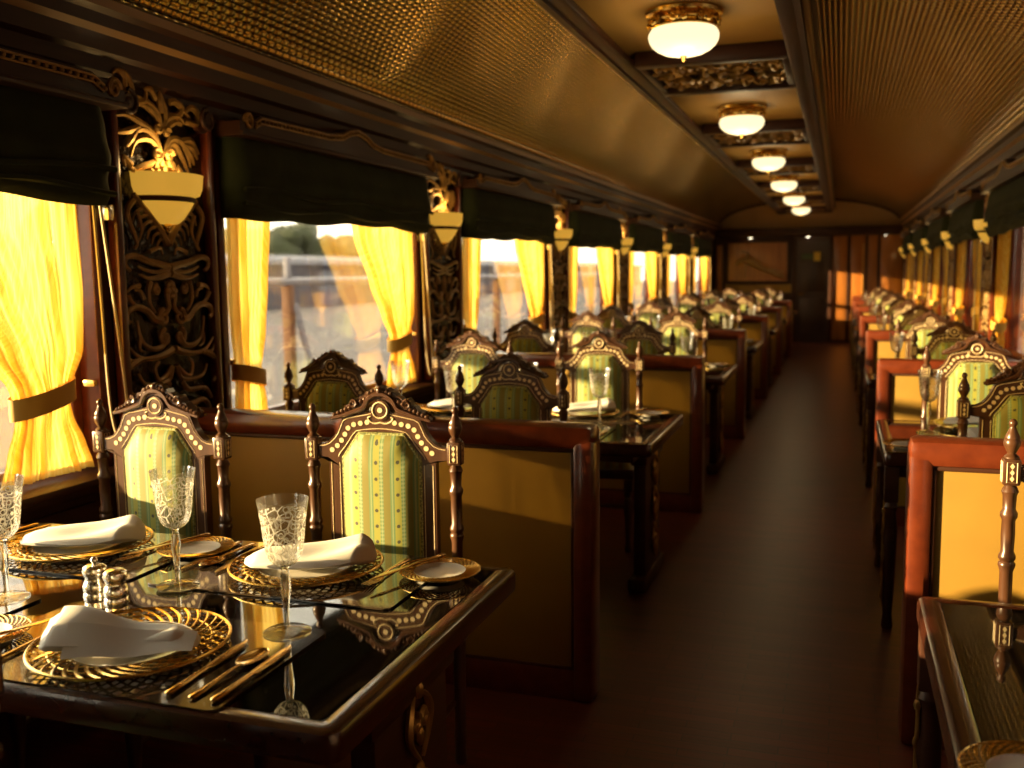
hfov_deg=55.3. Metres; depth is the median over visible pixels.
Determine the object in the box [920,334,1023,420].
dining chair
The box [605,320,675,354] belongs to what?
dining chair
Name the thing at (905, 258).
carving
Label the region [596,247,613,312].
window curtain
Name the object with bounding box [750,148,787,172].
ceiling lamp
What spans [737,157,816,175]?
ceiling crossband
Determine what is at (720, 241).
wall
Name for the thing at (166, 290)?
carving
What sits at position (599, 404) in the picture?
goblet
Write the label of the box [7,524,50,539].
soup spoon
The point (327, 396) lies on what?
cushion
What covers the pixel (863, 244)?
trim
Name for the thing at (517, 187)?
pelmet
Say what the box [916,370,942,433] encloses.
goblet
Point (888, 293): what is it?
dining chair
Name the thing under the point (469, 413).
placemat
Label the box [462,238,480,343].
window curtain
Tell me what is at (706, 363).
plate
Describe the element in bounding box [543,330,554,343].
bowl
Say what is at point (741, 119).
ceiling lamp
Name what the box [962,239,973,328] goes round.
window
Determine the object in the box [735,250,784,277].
bird
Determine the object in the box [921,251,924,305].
window
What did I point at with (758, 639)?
floor
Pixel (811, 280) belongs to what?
door
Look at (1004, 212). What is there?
blind
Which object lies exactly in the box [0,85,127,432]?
blind
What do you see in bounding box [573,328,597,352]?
cushion
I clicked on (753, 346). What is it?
dining table
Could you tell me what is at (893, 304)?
dining chair
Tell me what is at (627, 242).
wall sconce
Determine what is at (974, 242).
window curtain
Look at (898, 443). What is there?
plate
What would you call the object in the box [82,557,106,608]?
pepper mill
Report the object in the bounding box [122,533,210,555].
table knife
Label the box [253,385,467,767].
dining chair
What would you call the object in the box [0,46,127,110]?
pelmet
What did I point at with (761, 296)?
dining chair
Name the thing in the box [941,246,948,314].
window curtain
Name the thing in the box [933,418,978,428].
charger plate
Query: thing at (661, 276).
carving
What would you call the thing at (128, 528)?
napkin
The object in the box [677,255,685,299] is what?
window curtain
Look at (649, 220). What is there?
window pelmet
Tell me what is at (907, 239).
blind
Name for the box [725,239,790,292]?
picture
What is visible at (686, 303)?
dining chair
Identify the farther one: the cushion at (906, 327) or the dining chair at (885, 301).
the dining chair at (885, 301)
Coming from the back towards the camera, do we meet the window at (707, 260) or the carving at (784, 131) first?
the window at (707, 260)
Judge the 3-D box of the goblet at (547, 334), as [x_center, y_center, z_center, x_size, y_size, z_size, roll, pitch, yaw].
[0.296,-0.291,7.878,0.107,0.285,0.107,2,7,18]
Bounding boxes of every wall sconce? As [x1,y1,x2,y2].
[129,170,203,232]
[430,212,462,247]
[554,229,572,253]
[621,238,632,255]
[662,244,671,258]
[690,248,697,258]
[908,244,915,255]
[921,239,930,253]
[941,232,952,250]
[973,219,989,246]
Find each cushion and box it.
[125,426,192,535]
[308,381,355,411]
[344,432,421,555]
[453,355,487,392]
[482,385,538,419]
[512,340,540,352]
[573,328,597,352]
[578,356,619,409]
[603,320,622,327]
[623,341,656,353]
[640,314,660,327]
[662,309,668,314]
[663,328,691,354]
[680,305,692,312]
[693,321,708,328]
[705,299,716,303]
[710,314,729,328]
[741,305,750,313]
[904,321,924,329]
[917,331,931,358]
[933,344,968,358]
[947,364,997,416]
[993,395,1023,438]
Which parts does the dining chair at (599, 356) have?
post, frame, seat, seat frame, leg, post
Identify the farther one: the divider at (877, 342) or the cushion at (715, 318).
the cushion at (715, 318)
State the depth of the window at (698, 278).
19.08 m
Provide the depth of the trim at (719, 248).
20.57 m
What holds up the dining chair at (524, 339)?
on the floor
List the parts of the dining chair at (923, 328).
post, frame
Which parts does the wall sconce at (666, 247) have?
lamp shade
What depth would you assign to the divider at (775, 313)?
13.97 m
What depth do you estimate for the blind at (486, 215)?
7.42 m
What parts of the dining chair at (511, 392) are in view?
post, frame, post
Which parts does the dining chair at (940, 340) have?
post, frame, post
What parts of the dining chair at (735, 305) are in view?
frame, post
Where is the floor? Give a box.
[0,342,948,767]
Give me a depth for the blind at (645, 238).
12.78 m
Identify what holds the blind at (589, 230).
attached to the window at (589, 290)
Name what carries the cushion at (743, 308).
on the dining chair at (742, 301)
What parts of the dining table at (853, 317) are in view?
leg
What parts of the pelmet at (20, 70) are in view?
bead moulding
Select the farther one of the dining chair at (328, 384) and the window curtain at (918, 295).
the window curtain at (918, 295)
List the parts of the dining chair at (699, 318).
frame, post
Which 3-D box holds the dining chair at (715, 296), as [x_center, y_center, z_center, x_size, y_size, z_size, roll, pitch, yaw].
[3.274,-0.960,16.186,0.506,1.168,0.517,2,7,19]
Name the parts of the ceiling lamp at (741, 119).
lamp shade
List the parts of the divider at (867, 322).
padded panel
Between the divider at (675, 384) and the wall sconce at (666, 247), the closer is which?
the divider at (675, 384)
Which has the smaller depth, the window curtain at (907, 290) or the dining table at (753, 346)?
the dining table at (753, 346)
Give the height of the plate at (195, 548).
0.019 m
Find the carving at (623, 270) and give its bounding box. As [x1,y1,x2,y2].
[614,207,630,313]
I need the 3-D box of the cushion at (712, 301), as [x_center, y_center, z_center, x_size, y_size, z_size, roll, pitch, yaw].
[3.341,-1.178,16.362,0.252,0.488,0.094,2,7,19]
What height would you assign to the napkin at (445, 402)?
0.065 m
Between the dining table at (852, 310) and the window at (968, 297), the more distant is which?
the dining table at (852, 310)
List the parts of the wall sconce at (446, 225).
lamp shade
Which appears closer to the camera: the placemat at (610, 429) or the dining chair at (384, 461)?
the dining chair at (384, 461)
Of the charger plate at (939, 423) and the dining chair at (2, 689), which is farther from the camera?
the charger plate at (939, 423)
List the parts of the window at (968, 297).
pane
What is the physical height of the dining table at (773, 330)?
0.750 m
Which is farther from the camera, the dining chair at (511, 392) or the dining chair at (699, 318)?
the dining chair at (699, 318)
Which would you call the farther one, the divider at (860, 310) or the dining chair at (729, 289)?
the dining chair at (729, 289)
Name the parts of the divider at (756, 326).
padded panel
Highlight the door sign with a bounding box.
[802,252,820,260]
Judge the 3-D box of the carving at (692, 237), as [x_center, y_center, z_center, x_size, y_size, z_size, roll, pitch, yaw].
[3.124,-2.014,17.084,0.084,1.433,0.604,2,7,18]
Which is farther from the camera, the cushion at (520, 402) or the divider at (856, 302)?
the divider at (856, 302)
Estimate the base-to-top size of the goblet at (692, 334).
0.285 m
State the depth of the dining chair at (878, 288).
18.17 m
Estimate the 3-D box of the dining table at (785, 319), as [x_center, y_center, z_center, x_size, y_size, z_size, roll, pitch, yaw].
[3.558,-0.685,15.595,1.631,0.750,0.965,2,7,18]
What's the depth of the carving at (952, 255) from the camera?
10.76 m
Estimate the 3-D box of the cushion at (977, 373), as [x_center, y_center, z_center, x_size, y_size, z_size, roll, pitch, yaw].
[2.343,0.134,4.955,0.252,0.488,0.094,1,7,17]
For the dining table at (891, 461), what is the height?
0.750 m
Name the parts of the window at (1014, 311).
sill, pane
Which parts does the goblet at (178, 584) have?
stem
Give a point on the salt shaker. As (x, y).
(116, 589)
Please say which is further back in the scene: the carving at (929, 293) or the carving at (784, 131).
the carving at (929, 293)
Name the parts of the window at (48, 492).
pane, sill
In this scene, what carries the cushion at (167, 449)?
on the dining chair at (159, 428)
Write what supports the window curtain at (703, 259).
attached to the window at (698, 278)
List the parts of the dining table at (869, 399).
leg, leg, glass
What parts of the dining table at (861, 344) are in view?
leg, leg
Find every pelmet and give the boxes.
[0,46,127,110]
[211,112,438,178]
[460,174,560,205]
[568,200,626,220]
[628,214,666,229]
[667,224,694,235]
[695,230,714,240]
[900,226,912,236]
[910,218,928,231]
[924,207,949,223]
[945,189,984,212]
[981,156,1023,193]
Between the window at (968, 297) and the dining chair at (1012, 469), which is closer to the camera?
the dining chair at (1012, 469)
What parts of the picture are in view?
panel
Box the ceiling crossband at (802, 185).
[758,180,821,192]
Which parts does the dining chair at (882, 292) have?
frame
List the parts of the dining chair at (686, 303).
frame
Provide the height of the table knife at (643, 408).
0.008 m
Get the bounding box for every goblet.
[0,474,30,604]
[148,466,199,591]
[256,494,311,640]
[390,360,409,395]
[443,365,463,407]
[543,330,554,352]
[588,368,610,428]
[650,316,659,327]
[680,333,693,354]
[723,316,732,328]
[748,306,755,314]
[869,305,877,314]
[876,315,886,329]
[889,332,904,357]
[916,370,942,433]
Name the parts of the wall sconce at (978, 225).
lamp shade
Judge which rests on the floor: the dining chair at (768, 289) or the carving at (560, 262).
the dining chair at (768, 289)
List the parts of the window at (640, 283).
pane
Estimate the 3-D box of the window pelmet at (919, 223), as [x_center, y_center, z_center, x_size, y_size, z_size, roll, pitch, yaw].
[6.166,-2.421,14.744,0.164,0.165,2.120,2,7,18]
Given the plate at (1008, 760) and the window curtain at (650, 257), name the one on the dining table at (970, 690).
the plate at (1008, 760)
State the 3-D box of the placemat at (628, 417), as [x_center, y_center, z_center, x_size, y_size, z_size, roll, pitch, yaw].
[0.368,0.164,5.128,0.660,0.004,0.400,2,7,18]
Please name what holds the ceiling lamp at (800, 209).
attached to the ceiling panel at (624, 21)
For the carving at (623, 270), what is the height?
1.433 m
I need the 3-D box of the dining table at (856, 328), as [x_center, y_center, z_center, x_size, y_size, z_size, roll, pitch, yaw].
[4.820,-0.323,12.295,0.977,0.750,0.965,2,7,18]
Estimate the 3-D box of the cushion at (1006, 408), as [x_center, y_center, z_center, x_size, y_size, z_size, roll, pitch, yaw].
[1.930,0.287,3.654,0.252,0.488,0.094,1,7,16]
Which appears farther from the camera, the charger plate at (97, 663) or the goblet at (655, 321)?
the goblet at (655, 321)
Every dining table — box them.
[0,524,515,767]
[441,414,683,592]
[705,365,736,474]
[746,340,763,418]
[768,326,778,387]
[781,316,789,366]
[850,309,853,349]
[851,316,855,368]
[853,326,859,390]
[856,341,864,425]
[861,366,876,486]
[872,419,957,628]
[912,596,1023,767]
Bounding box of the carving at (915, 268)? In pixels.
[912,232,917,303]
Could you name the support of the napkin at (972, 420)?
on the charger plate at (939, 423)
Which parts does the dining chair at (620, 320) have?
frame, post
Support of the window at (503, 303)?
in the wall at (85, 509)
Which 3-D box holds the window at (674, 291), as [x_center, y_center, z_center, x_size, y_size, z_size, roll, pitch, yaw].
[2.621,-1.696,15.812,0.275,1.250,2.160,2,7,18]
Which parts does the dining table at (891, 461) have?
leg, leg, glass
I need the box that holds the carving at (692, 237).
[686,227,695,294]
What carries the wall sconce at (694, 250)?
attached to the carving at (692, 237)
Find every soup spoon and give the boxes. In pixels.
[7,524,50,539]
[188,647,269,697]
[199,542,255,565]
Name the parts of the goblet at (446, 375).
stem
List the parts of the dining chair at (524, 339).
post, frame, post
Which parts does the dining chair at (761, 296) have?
frame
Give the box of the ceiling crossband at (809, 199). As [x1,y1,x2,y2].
[772,195,824,204]
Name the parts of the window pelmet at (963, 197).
bead moulding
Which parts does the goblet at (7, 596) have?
stem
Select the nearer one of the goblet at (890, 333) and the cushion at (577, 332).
the goblet at (890, 333)
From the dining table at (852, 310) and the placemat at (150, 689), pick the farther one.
the dining table at (852, 310)
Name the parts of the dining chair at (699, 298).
frame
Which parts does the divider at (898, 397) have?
padded panel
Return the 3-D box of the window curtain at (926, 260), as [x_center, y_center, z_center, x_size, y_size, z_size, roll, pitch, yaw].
[6.070,-1.527,14.283,0.110,1.015,0.846,2,7,21]
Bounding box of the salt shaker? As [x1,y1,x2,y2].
[102,567,129,614]
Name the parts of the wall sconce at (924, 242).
lamp shade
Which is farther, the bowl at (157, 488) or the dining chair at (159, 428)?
the dining chair at (159, 428)
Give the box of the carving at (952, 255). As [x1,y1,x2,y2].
[946,213,957,327]
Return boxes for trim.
[0,0,721,239]
[532,0,835,213]
[715,225,902,237]
[716,245,722,291]
[720,201,899,228]
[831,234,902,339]
[846,235,880,339]
[861,244,863,295]
[899,115,1023,227]
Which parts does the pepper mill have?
knob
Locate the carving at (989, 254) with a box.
[979,179,997,348]
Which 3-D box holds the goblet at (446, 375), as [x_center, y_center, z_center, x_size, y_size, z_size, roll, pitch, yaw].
[-0.293,0.048,4.924,0.107,0.285,0.107,2,7,18]
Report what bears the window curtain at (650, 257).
attached to the window at (640, 283)
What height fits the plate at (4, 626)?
0.019 m
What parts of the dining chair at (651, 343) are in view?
frame, post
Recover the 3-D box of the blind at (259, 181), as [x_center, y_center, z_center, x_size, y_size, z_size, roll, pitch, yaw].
[-0.857,-0.551,5.196,0.138,1.232,2.105,2,7,18]
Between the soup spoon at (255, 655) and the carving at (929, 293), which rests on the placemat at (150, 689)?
the soup spoon at (255, 655)
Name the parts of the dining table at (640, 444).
glass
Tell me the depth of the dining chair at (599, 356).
5.58 m
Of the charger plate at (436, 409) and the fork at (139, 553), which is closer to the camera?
the fork at (139, 553)
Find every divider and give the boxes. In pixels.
[197,407,599,702]
[447,352,704,512]
[564,328,746,438]
[627,314,768,399]
[672,306,782,374]
[768,300,791,357]
[852,296,902,308]
[853,300,913,315]
[856,306,927,325]
[859,315,949,340]
[865,330,985,416]
[872,358,1021,526]
[898,435,1023,749]
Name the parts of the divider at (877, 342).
padded panel, frame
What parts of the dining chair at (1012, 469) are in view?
frame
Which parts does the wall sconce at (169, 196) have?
lamp shade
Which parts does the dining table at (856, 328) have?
leg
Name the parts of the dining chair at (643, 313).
post, frame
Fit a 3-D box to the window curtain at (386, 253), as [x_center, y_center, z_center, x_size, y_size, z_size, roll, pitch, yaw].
[-0.745,-0.478,5.741,0.110,1.015,0.846,2,7,21]
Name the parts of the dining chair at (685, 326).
frame, post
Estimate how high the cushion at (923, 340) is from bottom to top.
0.488 m
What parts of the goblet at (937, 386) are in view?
stem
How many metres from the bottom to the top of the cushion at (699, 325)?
0.488 m
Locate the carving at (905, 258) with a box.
[902,237,906,297]
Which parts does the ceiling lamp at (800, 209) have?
lamp shade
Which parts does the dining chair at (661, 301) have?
frame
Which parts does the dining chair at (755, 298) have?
frame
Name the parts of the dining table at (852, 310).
leg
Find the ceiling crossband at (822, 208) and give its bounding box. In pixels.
[782,205,826,212]
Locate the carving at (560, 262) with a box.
[546,189,570,342]
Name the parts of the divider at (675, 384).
padded panel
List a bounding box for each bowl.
[0,474,23,539]
[148,466,195,528]
[256,494,308,567]
[443,365,463,393]
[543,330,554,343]
[588,368,610,397]
[917,370,942,401]
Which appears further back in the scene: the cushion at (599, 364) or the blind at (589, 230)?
the blind at (589, 230)
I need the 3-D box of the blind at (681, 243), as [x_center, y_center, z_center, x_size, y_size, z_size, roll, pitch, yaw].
[2.714,-1.799,15.792,0.138,1.232,2.105,2,7,18]
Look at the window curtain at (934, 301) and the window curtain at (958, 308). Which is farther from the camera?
the window curtain at (934, 301)
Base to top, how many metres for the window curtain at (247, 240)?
1.015 m
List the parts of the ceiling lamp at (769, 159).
lamp shade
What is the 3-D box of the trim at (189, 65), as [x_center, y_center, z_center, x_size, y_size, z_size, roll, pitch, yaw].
[0.654,-1.928,9.608,0.140,0.360,23.340,2,7,18]
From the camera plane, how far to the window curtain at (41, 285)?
3.26 m
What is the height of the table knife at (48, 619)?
0.008 m
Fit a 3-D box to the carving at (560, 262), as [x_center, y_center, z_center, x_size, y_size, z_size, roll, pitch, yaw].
[0.446,-1.078,9.136,0.084,1.433,0.604,2,7,18]
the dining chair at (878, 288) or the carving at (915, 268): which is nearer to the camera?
the carving at (915, 268)
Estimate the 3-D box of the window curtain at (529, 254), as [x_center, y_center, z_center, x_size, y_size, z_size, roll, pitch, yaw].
[0.148,-0.789,8.390,0.110,1.015,0.846,2,7,21]
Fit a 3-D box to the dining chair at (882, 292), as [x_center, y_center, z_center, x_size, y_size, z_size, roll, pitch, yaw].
[5.853,-0.893,15.356,0.506,1.168,0.517,1,7,16]
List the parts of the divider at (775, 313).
padded panel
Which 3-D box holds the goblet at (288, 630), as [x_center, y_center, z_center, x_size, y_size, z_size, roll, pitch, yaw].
[-0.473,0.379,2.037,0.107,0.285,0.107,2,7,18]
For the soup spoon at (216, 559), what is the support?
on the placemat at (387, 593)
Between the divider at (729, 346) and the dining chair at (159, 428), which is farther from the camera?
the divider at (729, 346)
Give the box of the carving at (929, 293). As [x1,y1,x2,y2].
[926,224,933,309]
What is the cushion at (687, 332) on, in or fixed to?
on the dining chair at (685, 326)
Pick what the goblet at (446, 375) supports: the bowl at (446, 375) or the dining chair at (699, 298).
the bowl at (446, 375)
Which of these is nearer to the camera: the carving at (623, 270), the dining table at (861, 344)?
the dining table at (861, 344)
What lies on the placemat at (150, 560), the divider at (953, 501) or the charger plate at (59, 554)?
the charger plate at (59, 554)
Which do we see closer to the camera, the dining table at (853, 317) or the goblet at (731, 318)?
the goblet at (731, 318)
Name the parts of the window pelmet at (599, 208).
bead moulding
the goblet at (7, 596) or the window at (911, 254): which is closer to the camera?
the goblet at (7, 596)
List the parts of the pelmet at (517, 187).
bead moulding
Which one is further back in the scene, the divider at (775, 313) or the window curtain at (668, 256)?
the window curtain at (668, 256)
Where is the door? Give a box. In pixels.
[791,236,833,342]
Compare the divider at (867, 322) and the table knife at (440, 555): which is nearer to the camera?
the table knife at (440, 555)
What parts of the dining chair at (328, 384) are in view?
post, frame, post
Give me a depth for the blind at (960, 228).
8.89 m
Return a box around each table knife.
[0,617,52,635]
[4,522,38,533]
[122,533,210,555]
[164,639,247,694]
[181,540,241,568]
[209,645,291,701]
[215,545,271,572]
[369,553,445,580]
[622,408,648,413]
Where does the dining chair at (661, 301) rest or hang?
on the floor
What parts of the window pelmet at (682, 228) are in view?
bead moulding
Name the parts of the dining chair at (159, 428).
leg, post, leg, frame, post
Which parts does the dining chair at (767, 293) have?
frame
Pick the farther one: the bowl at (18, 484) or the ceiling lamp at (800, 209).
the ceiling lamp at (800, 209)
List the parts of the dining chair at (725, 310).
post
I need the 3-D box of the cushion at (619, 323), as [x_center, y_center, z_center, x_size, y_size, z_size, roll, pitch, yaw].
[0.996,-0.396,9.736,0.252,0.488,0.094,2,7,19]
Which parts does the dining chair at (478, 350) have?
post, post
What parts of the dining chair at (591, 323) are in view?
post, post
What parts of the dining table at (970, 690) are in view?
leg, glass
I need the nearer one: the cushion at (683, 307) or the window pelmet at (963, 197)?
the window pelmet at (963, 197)
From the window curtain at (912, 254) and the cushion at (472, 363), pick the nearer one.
the cushion at (472, 363)
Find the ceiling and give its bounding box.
[120,0,1023,223]
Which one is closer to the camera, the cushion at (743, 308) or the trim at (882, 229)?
the cushion at (743, 308)
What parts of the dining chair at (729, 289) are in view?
frame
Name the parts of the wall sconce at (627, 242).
lamp shade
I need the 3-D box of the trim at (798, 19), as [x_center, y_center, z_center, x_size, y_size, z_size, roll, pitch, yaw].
[2.200,-2.277,8.616,1.129,0.335,22.530,2,7,18]
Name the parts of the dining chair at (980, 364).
post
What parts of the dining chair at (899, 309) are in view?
post, frame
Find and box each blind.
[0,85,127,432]
[215,137,433,375]
[461,188,557,340]
[568,211,623,308]
[629,224,664,297]
[667,232,692,292]
[694,237,712,290]
[902,233,913,296]
[912,226,928,304]
[926,216,949,314]
[947,199,983,329]
[983,176,1023,236]
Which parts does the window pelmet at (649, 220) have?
bead moulding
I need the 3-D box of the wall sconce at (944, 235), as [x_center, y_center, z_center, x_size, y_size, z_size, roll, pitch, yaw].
[4.817,-1.567,10.805,0.148,0.225,0.361,2,7,18]
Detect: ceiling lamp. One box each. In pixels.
[644,1,723,61]
[717,103,767,137]
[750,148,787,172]
[770,174,798,192]
[782,192,805,205]
[791,204,810,215]
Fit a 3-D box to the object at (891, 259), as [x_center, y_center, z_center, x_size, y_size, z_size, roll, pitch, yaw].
[7.180,-1.942,19.783,1.325,2.120,0.028,2,7,18]
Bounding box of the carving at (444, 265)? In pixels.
[420,154,463,380]
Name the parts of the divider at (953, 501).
padded panel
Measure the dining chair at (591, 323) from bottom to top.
1.168 m
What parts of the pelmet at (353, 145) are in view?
bead moulding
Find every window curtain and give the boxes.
[0,192,96,490]
[226,218,269,409]
[351,224,416,387]
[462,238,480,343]
[514,239,544,328]
[569,247,577,327]
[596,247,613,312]
[628,251,633,313]
[645,252,656,300]
[667,255,670,301]
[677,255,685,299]
[693,257,695,297]
[700,257,707,297]
[904,254,910,298]
[911,254,913,294]
[915,251,922,304]
[924,251,927,305]
[930,246,940,312]
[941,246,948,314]
[952,240,966,329]
[971,239,981,330]
[990,230,1011,348]
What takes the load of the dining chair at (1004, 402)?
on the floor
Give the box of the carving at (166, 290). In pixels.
[101,67,223,426]
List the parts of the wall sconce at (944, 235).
lamp shade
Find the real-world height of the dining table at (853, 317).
0.750 m
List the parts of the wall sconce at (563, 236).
lamp shade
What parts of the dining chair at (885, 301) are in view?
post, frame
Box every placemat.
[0,523,216,580]
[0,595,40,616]
[0,601,325,711]
[148,541,452,609]
[394,404,471,416]
[551,410,644,422]
[599,427,615,439]
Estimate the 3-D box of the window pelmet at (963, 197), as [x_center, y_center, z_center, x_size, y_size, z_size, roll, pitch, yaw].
[4.380,-1.797,9.446,0.164,0.165,2.120,2,7,18]
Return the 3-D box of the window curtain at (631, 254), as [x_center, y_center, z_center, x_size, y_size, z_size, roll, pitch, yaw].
[1.500,-1.260,12.388,0.110,1.015,0.354,1,7,15]
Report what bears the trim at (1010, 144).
attached to the wall
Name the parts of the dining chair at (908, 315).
post, frame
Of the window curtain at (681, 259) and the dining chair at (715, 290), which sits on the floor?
the dining chair at (715, 290)
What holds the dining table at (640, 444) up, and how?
on the floor
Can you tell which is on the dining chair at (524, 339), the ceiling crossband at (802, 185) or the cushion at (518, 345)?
the cushion at (518, 345)
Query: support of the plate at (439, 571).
on the dining table at (372, 688)
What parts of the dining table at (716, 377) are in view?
glass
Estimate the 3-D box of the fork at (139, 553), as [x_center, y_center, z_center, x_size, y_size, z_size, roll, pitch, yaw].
[-0.989,0.450,2.672,0.028,0.009,0.245,2,7,18]
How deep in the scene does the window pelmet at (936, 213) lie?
11.86 m
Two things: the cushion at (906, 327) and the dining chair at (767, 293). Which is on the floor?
the dining chair at (767, 293)
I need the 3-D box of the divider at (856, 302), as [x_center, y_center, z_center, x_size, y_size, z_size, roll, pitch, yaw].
[6.138,-0.897,16.190,0.923,0.980,0.130,2,7,18]
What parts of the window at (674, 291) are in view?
pane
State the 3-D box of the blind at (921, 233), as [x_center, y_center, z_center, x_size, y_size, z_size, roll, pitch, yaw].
[6.178,-1.724,14.798,0.138,1.232,2.105,2,7,18]
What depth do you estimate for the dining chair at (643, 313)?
11.02 m
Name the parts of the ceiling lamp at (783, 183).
lamp shade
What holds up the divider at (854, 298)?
on the floor
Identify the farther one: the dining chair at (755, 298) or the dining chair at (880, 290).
the dining chair at (880, 290)
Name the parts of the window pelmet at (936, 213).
bead moulding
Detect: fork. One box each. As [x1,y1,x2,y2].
[2,636,39,658]
[115,539,170,560]
[361,558,409,584]
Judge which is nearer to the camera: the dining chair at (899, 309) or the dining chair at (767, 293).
the dining chair at (899, 309)
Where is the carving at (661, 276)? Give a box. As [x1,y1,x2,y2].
[657,219,668,303]
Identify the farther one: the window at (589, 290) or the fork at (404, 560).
the window at (589, 290)
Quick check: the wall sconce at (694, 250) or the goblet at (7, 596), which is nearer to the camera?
the goblet at (7, 596)
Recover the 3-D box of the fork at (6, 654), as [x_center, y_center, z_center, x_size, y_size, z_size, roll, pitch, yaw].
[-0.976,0.526,2.007,0.028,0.009,0.245,2,7,18]
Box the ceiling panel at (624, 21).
[574,0,824,208]
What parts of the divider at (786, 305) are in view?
padded panel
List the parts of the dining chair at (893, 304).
post, frame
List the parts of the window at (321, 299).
pane, sill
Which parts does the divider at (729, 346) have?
padded panel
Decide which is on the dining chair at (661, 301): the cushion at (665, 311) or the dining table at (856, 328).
the cushion at (665, 311)
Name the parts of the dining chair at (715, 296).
frame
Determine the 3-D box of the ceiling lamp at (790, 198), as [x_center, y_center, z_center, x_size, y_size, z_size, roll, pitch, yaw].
[4.367,-2.858,15.130,0.362,0.225,0.362,-3,7,-21]
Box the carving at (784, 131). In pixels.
[703,118,809,147]
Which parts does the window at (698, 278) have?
pane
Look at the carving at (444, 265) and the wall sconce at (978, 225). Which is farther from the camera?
the wall sconce at (978, 225)
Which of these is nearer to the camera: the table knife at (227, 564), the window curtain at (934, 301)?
the table knife at (227, 564)
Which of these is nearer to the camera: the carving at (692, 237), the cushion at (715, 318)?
the cushion at (715, 318)
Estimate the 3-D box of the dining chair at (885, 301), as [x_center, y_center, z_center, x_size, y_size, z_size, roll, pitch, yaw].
[4.952,-0.580,12.695,0.506,1.168,0.517,1,7,17]
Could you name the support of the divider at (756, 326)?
on the floor
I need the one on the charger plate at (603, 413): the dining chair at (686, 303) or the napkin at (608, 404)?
the napkin at (608, 404)
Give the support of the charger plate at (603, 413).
on the placemat at (628, 417)
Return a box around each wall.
[0,107,714,748]
[715,200,903,342]
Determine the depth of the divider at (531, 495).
3.45 m
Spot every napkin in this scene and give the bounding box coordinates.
[20,514,145,546]
[39,605,199,659]
[244,533,376,569]
[427,398,471,406]
[553,398,615,411]
[944,416,978,424]
[967,427,977,436]
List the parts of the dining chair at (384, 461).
leg, post, frame, post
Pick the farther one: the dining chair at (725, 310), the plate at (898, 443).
the dining chair at (725, 310)
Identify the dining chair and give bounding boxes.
[0,646,4,767]
[9,382,232,767]
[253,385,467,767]
[283,349,383,411]
[433,330,513,400]
[454,352,569,420]
[492,319,558,352]
[555,330,643,551]
[559,311,615,352]
[596,305,636,327]
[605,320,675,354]
[628,301,671,327]
[642,298,680,314]
[648,311,707,447]
[670,295,704,312]
[672,305,722,328]
[676,293,709,305]
[697,291,726,303]
[701,289,728,299]
[704,300,741,328]
[707,298,748,314]
[717,287,741,298]
[725,294,760,314]
[731,292,765,305]
[743,290,772,305]
[749,289,776,299]
[764,287,781,299]
[864,287,892,298]
[867,288,898,299]
[867,290,900,305]
[872,292,908,305]
[872,294,912,313]
[878,297,923,314]
[882,300,933,329]
[889,305,948,329]
[895,311,965,358]
[910,320,996,358]
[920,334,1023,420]
[956,360,1023,438]
[998,419,1023,603]
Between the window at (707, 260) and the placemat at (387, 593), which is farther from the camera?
the window at (707, 260)
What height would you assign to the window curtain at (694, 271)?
1.015 m
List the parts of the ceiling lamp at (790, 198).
lamp shade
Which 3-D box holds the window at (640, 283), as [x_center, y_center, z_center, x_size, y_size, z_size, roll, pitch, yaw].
[1.728,-1.384,13.162,0.275,1.250,2.160,2,7,18]
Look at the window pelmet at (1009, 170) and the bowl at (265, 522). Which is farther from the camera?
the window pelmet at (1009, 170)
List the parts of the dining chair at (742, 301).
frame, post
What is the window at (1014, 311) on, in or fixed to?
in the wall
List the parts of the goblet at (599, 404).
stem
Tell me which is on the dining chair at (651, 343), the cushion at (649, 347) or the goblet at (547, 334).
the cushion at (649, 347)
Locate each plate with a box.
[0,614,31,643]
[7,526,153,561]
[23,606,231,681]
[156,536,234,557]
[227,540,383,587]
[399,557,480,581]
[420,404,471,411]
[551,407,619,416]
[631,409,668,416]
[705,362,727,365]
[866,373,876,377]
[882,439,908,448]
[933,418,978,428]
[958,740,1023,767]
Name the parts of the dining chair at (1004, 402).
post, frame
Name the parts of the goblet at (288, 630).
stem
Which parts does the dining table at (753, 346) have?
glass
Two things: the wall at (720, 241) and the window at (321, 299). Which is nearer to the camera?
the window at (321, 299)
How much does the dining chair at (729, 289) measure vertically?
1.168 m
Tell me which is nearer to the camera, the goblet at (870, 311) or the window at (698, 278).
the goblet at (870, 311)
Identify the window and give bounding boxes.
[0,205,115,521]
[213,160,434,410]
[461,238,553,352]
[575,247,613,318]
[632,252,656,313]
[669,255,685,305]
[694,257,706,295]
[707,260,708,291]
[909,254,911,299]
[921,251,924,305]
[937,247,943,314]
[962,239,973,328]
[1004,226,1023,359]
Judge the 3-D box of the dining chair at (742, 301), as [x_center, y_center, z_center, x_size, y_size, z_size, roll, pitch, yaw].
[3.133,-0.639,13.393,0.506,1.168,0.517,1,7,17]
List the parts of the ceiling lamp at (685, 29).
lamp shade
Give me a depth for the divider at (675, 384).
6.07 m
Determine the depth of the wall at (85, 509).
3.56 m
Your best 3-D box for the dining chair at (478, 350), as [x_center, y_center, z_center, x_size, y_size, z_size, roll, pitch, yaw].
[-0.290,0.285,5.612,0.506,1.168,0.517,1,7,18]
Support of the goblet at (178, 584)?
on the placemat at (387, 593)
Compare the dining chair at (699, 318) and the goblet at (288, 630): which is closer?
the goblet at (288, 630)

